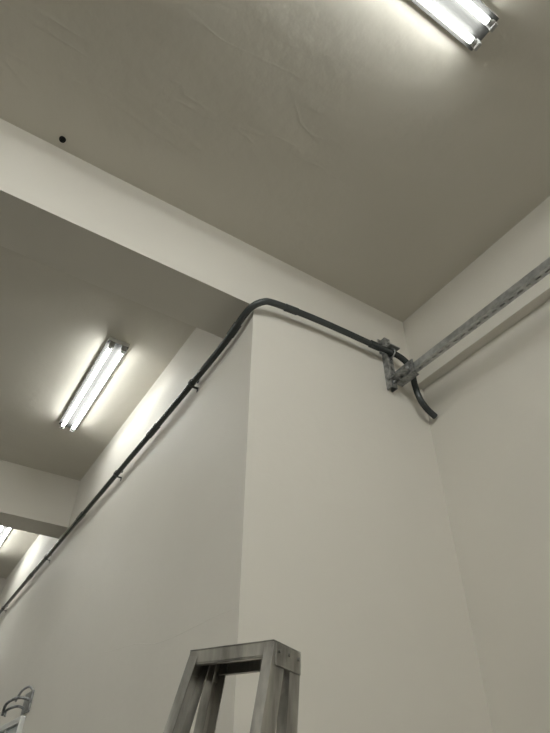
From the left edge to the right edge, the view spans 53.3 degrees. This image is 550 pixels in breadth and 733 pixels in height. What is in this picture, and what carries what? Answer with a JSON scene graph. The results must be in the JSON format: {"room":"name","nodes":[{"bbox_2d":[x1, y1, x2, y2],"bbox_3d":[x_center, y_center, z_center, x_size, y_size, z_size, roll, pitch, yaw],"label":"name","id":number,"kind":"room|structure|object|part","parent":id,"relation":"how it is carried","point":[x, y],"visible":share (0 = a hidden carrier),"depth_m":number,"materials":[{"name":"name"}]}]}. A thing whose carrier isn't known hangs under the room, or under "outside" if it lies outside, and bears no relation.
{"room":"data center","nodes":[
{"label":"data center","id":0,"kind":"room"},
{"bbox_2d":[1,685,34,716],"bbox_3d":[-1.871,2.424,3.967,0.138,0.163,0.446,22,-44,-24],"label":"cable","id":1,"kind":"object","parent":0,"point":[28,698],"depth_m":3.91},
{"bbox_2d":[0,328,239,732],"bbox_3d":[-3.664,4.487,6.221,0.111,4.000,13.146,22,-44,-24],"label":"wall","id":2,"kind":"structure","parent":0,"point":[144,565],"depth_m":3.04,"materials":[{"name":"white paint"}]},
{"bbox_2d":[2,725,17,732],"bbox_3d":[-2.019,3.093,3.847,0.009,0.911,0.944,22,-44,-24],"label":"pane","id":3,"kind":"object","parent":2,"relation":"attached to","point":[11,730],"visible":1,"depth_m":3.99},
{"bbox_2d":[0,716,25,732],"bbox_3d":[-2.026,2.724,4.146,0.033,0.039,1.011,22,-44,-24],"label":"frame","id":4,"kind":"object","parent":2,"relation":"attached to","point":[13,723],"visible":0.98,"depth_m":3.98,"materials":[{"name":"white metal"}]},
{"bbox_2d":[16,722,23,732],"bbox_3d":[-1.768,2.826,3.523,0.033,0.911,0.033,22,-44,-24],"label":"frame","id":5,"kind":"object","parent":2,"relation":"attached to","point":[20,724],"visible":1,"depth_m":3.78,"materials":[{"name":"white metal"}]},
{"bbox_2d":[102,607,237,652],"bbox_3d":[-0.540,1.188,2.421,0.003,0.136,1.545,22,-44,-24],"label":"crack","id":6,"kind":"object","parent":2,"relation":"attached to","point":[237,607],"visible":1,"depth_m":2.19,"materials":[{"name":"grey paint"}]},
{"bbox_2d":[0,298,437,613],"bbox_3d":[-3.177,3.508,7.252,1.214,0.382,13.352,22,-44,-24],"label":"conduit","id":7,"kind":"object","parent":2,"relation":"attached to","point":[236,326],"visible":0.94,"depth_m":3.08,"materials":[{"name":"grey plastic"}]},
{"bbox_2d":[0,0,549,578],"bbox_3d":[-3.807,0.877,5.099,6.106,0.111,18.556,22,-44,-24],"label":"ceiling","id":8,"kind":"structure","parent":0,"point":[362,147],"depth_m":2.62,"materials":[{"name":"paint"}]},
{"bbox_2d":[0,578,5,596],"bbox_3d":[-5.698,2.297,6.379,4.719,0.466,0.306,22,-44,-24],"label":"cross beam","id":9,"kind":"structure","parent":8,"relation":"attached to","point":[2,580],"depth_m":7.33,"materials":[{"name":"paint"}]},
{"bbox_2d":[0,526,11,545],"bbox_3d":[-3.129,1.937,6.219,0.144,0.073,1.200,22,-44,-24],"label":"fluorescent light fixture","id":10,"kind":"object","parent":8,"relation":"attached to","point":[4,531],"visible":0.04,"depth_m":6.11,"materials":[{"name":"paint"}]},
{"bbox_2d":[0,460,79,538],"bbox_3d":[-3.940,0.534,4.237,4.719,0.466,0.306,22,-44,-24],"label":"cross beam","id":11,"kind":"structure","parent":8,"relation":"attached to","point":[32,500],"depth_m":4.95,"materials":[{"name":"paint"}]},
{"bbox_2d":[59,136,65,142],"bbox_3d":[-1.013,-1.082,2.615,0.032,0.008,0.032,22,-44,-24],"label":"hole","id":12,"kind":"object","parent":8,"relation":"in","point":[62,139],"depth_m":2.61,"materials":[{"name":"black"}]},
{"bbox_2d":[59,337,129,432],"bbox_3d":[-1.371,0.174,4.077,0.144,0.073,1.200,22,-44,-24],"label":"fluorescent light fixture","id":13,"kind":"object","parent":8,"relation":"attached to","point":[113,351],"visible":1,"depth_m":4.00,"materials":[{"name":"paint"}]},
{"bbox_2d":[109,341,114,347],"bbox_3d":[-1.091,-0.151,3.672,0.034,0.058,0.018,22,-44,-24],"label":"socket","id":14,"kind":"object","parent":13,"relation":"attached to","point":[111,343],"depth_m":3.66,"materials":[{"name":"white plastic"}]},
{"bbox_2d":[120,346,126,352],"bbox_3d":[-1.021,-0.122,3.706,0.034,0.058,0.018,22,-44,-24],"label":"socket","id":15,"kind":"object","parent":13,"relation":"attached to","point":[123,348],"depth_m":3.70,"materials":[{"name":"white plastic"}]},
{"bbox_2d":[0,118,255,338],"bbox_3d":[-2.182,-1.230,2.096,4.719,0.466,0.306,22,-44,-24],"label":"cross beam","id":16,"kind":"structure","parent":8,"relation":"attached to","point":[60,211],"depth_m":2.63,"materials":[{"name":"paint"}]},
{"bbox_2d":[411,0,498,50],"bbox_3d":[0.349,-1.551,1.983,1.200,0.073,0.144,22,-44,-24],"label":"fluorescent light fixture","id":17,"kind":"object","parent":8,"relation":"attached to","point":[469,22],"visible":1,"depth_m":2.17,"materials":[{"name":"paint"}]},
{"bbox_2d":[472,38,481,50],"bbox_3d":[0.823,-1.319,2.244,0.018,0.058,0.034,22,-44,-24],"label":"socket","id":18,"kind":"object","parent":17,"relation":"attached to","point":[477,43],"depth_m":2.22,"materials":[{"name":"white plastic"}]},
{"bbox_2d":[487,19,497,31],"bbox_3d":[0.867,-1.363,2.190,0.018,0.058,0.034,22,-44,-24],"label":"socket","id":19,"kind":"object","parent":17,"relation":"attached to","point":[493,24],"depth_m":2.17,"materials":[{"name":"white plastic"}]},
{"bbox_2d":[403,196,549,389],"bbox_3d":[2.203,-1.431,1.750,0.062,0.523,5.054,22,-44,-24],"label":"beam","id":20,"kind":"structure","parent":8,"relation":"attached to","point":[523,248],"depth_m":3.00,"materials":[{"name":"paint"}]},
{"bbox_2d":[215,248,492,732],"bbox_3d":[0.381,1.125,2.128,1.276,4.000,0.133,22,-44,-24],"label":"wall","id":21,"kind":"structure","parent":0,"point":[340,550],"depth_m":2.32,"materials":[{"name":"paint"}]},
{"bbox_2d":[423,299,549,732],"bbox_3d":[2.261,-0.065,0.673,0.111,4.000,5.054,22,-44,-24],"label":"wall","id":22,"kind":"structure","parent":0,"point":[490,430],"depth_m":2.50,"materials":[{"name":"paint"}]},
{"bbox_3d":[-3.842,4.037,2.468,6.106,0.111,18.556,22,-44,-24],"label":"floor","id":23,"kind":"structure","parent":0,"visible":0},
{"bbox_2d":[163,639,300,732],"bbox_3d":[-0.279,1.243,0.565,0.426,1.807,0.632,-19,-44,22],"label":"step ladder","id":24,"kind":"object","parent":23,"relation":"on","point":[278,664],"visible":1,"depth_m":1.21,"materials":[{"name":"wood"}]},
{"bbox_3d":[-0.381,1.245,0.585,0.595,1.774,0.043,29,-48,-30],"label":"rail","id":25,"kind":"part","parent":24,"relation":"part of","materials":[{"name":"wood"}]},
{"bbox_3d":[-0.166,0.716,1.299,0.004,0.046,0.119,-19,-44,22],"label":"hinge plate","id":26,"kind":"part","parent":24,"relation":"part of","materials":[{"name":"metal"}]},
{"bbox_3d":[-0.274,1.373,0.736,0.325,1.774,0.052,12,-41,-13],"label":"rail","id":27,"kind":"part","parent":24,"relation":"part of","materials":[{"name":"wood"}]},
{"bbox_3d":[-0.141,1.164,0.484,0.029,1.774,0.558,-22,-45,25],"label":"rail","id":28,"kind":"part","parent":24,"relation":"part of","materials":[{"name":"wood"}]},
{"bbox_3d":[0.029,0.649,1.217,0.004,0.046,0.119,-19,-44,22],"label":"hinge plate","id":29,"kind":"part","parent":24,"relation":"part of","materials":[{"name":"metal"}]},
{"bbox_3d":[-0.034,1.291,0.636,0.034,1.774,0.253,-28,-48,30],"label":"rail","id":30,"kind":"part","parent":24,"relation":"part of","materials":[{"name":"wood"}]},
{"bbox_3d":[1.112,-2.495,-2.230,6.106,4.000,0.111,22,-44,-24],"label":"wall","id":31,"kind":"structure","parent":0,"visible":0},
{"bbox_2d":[377,257,549,391],"bbox_3d":[2.011,-1.353,1.530,0.122,0.372,5.051,22,-44,-24],"label":"support","id":32,"kind":"object","parent":31,"relation":"attached to","point":[409,370],"visible":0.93,"depth_m":2.81,"materials":[{"name":"metal"}]},
{"bbox_3d":[0.680,-0.105,3.179,0.072,0.007,0.052,22,-44,-24],"label":"pipe clamp plate","id":33,"kind":"part","parent":32,"relation":"part of","materials":[{"name":"metal"}]},
{"bbox_3d":[0.710,0.059,3.038,0.111,0.004,0.133,22,-44,-24],"label":"foot plate","id":34,"kind":"part","parent":32,"relation":"part of","materials":[{"name":"grey metal"}]},
{"bbox_3d":[0.708,0.037,3.053,0.007,0.083,0.177,22,-44,-24],"label":"angle plate","id":35,"kind":"part","parent":32,"relation":"part of","materials":[{"name":"grey metal"}]}
]}

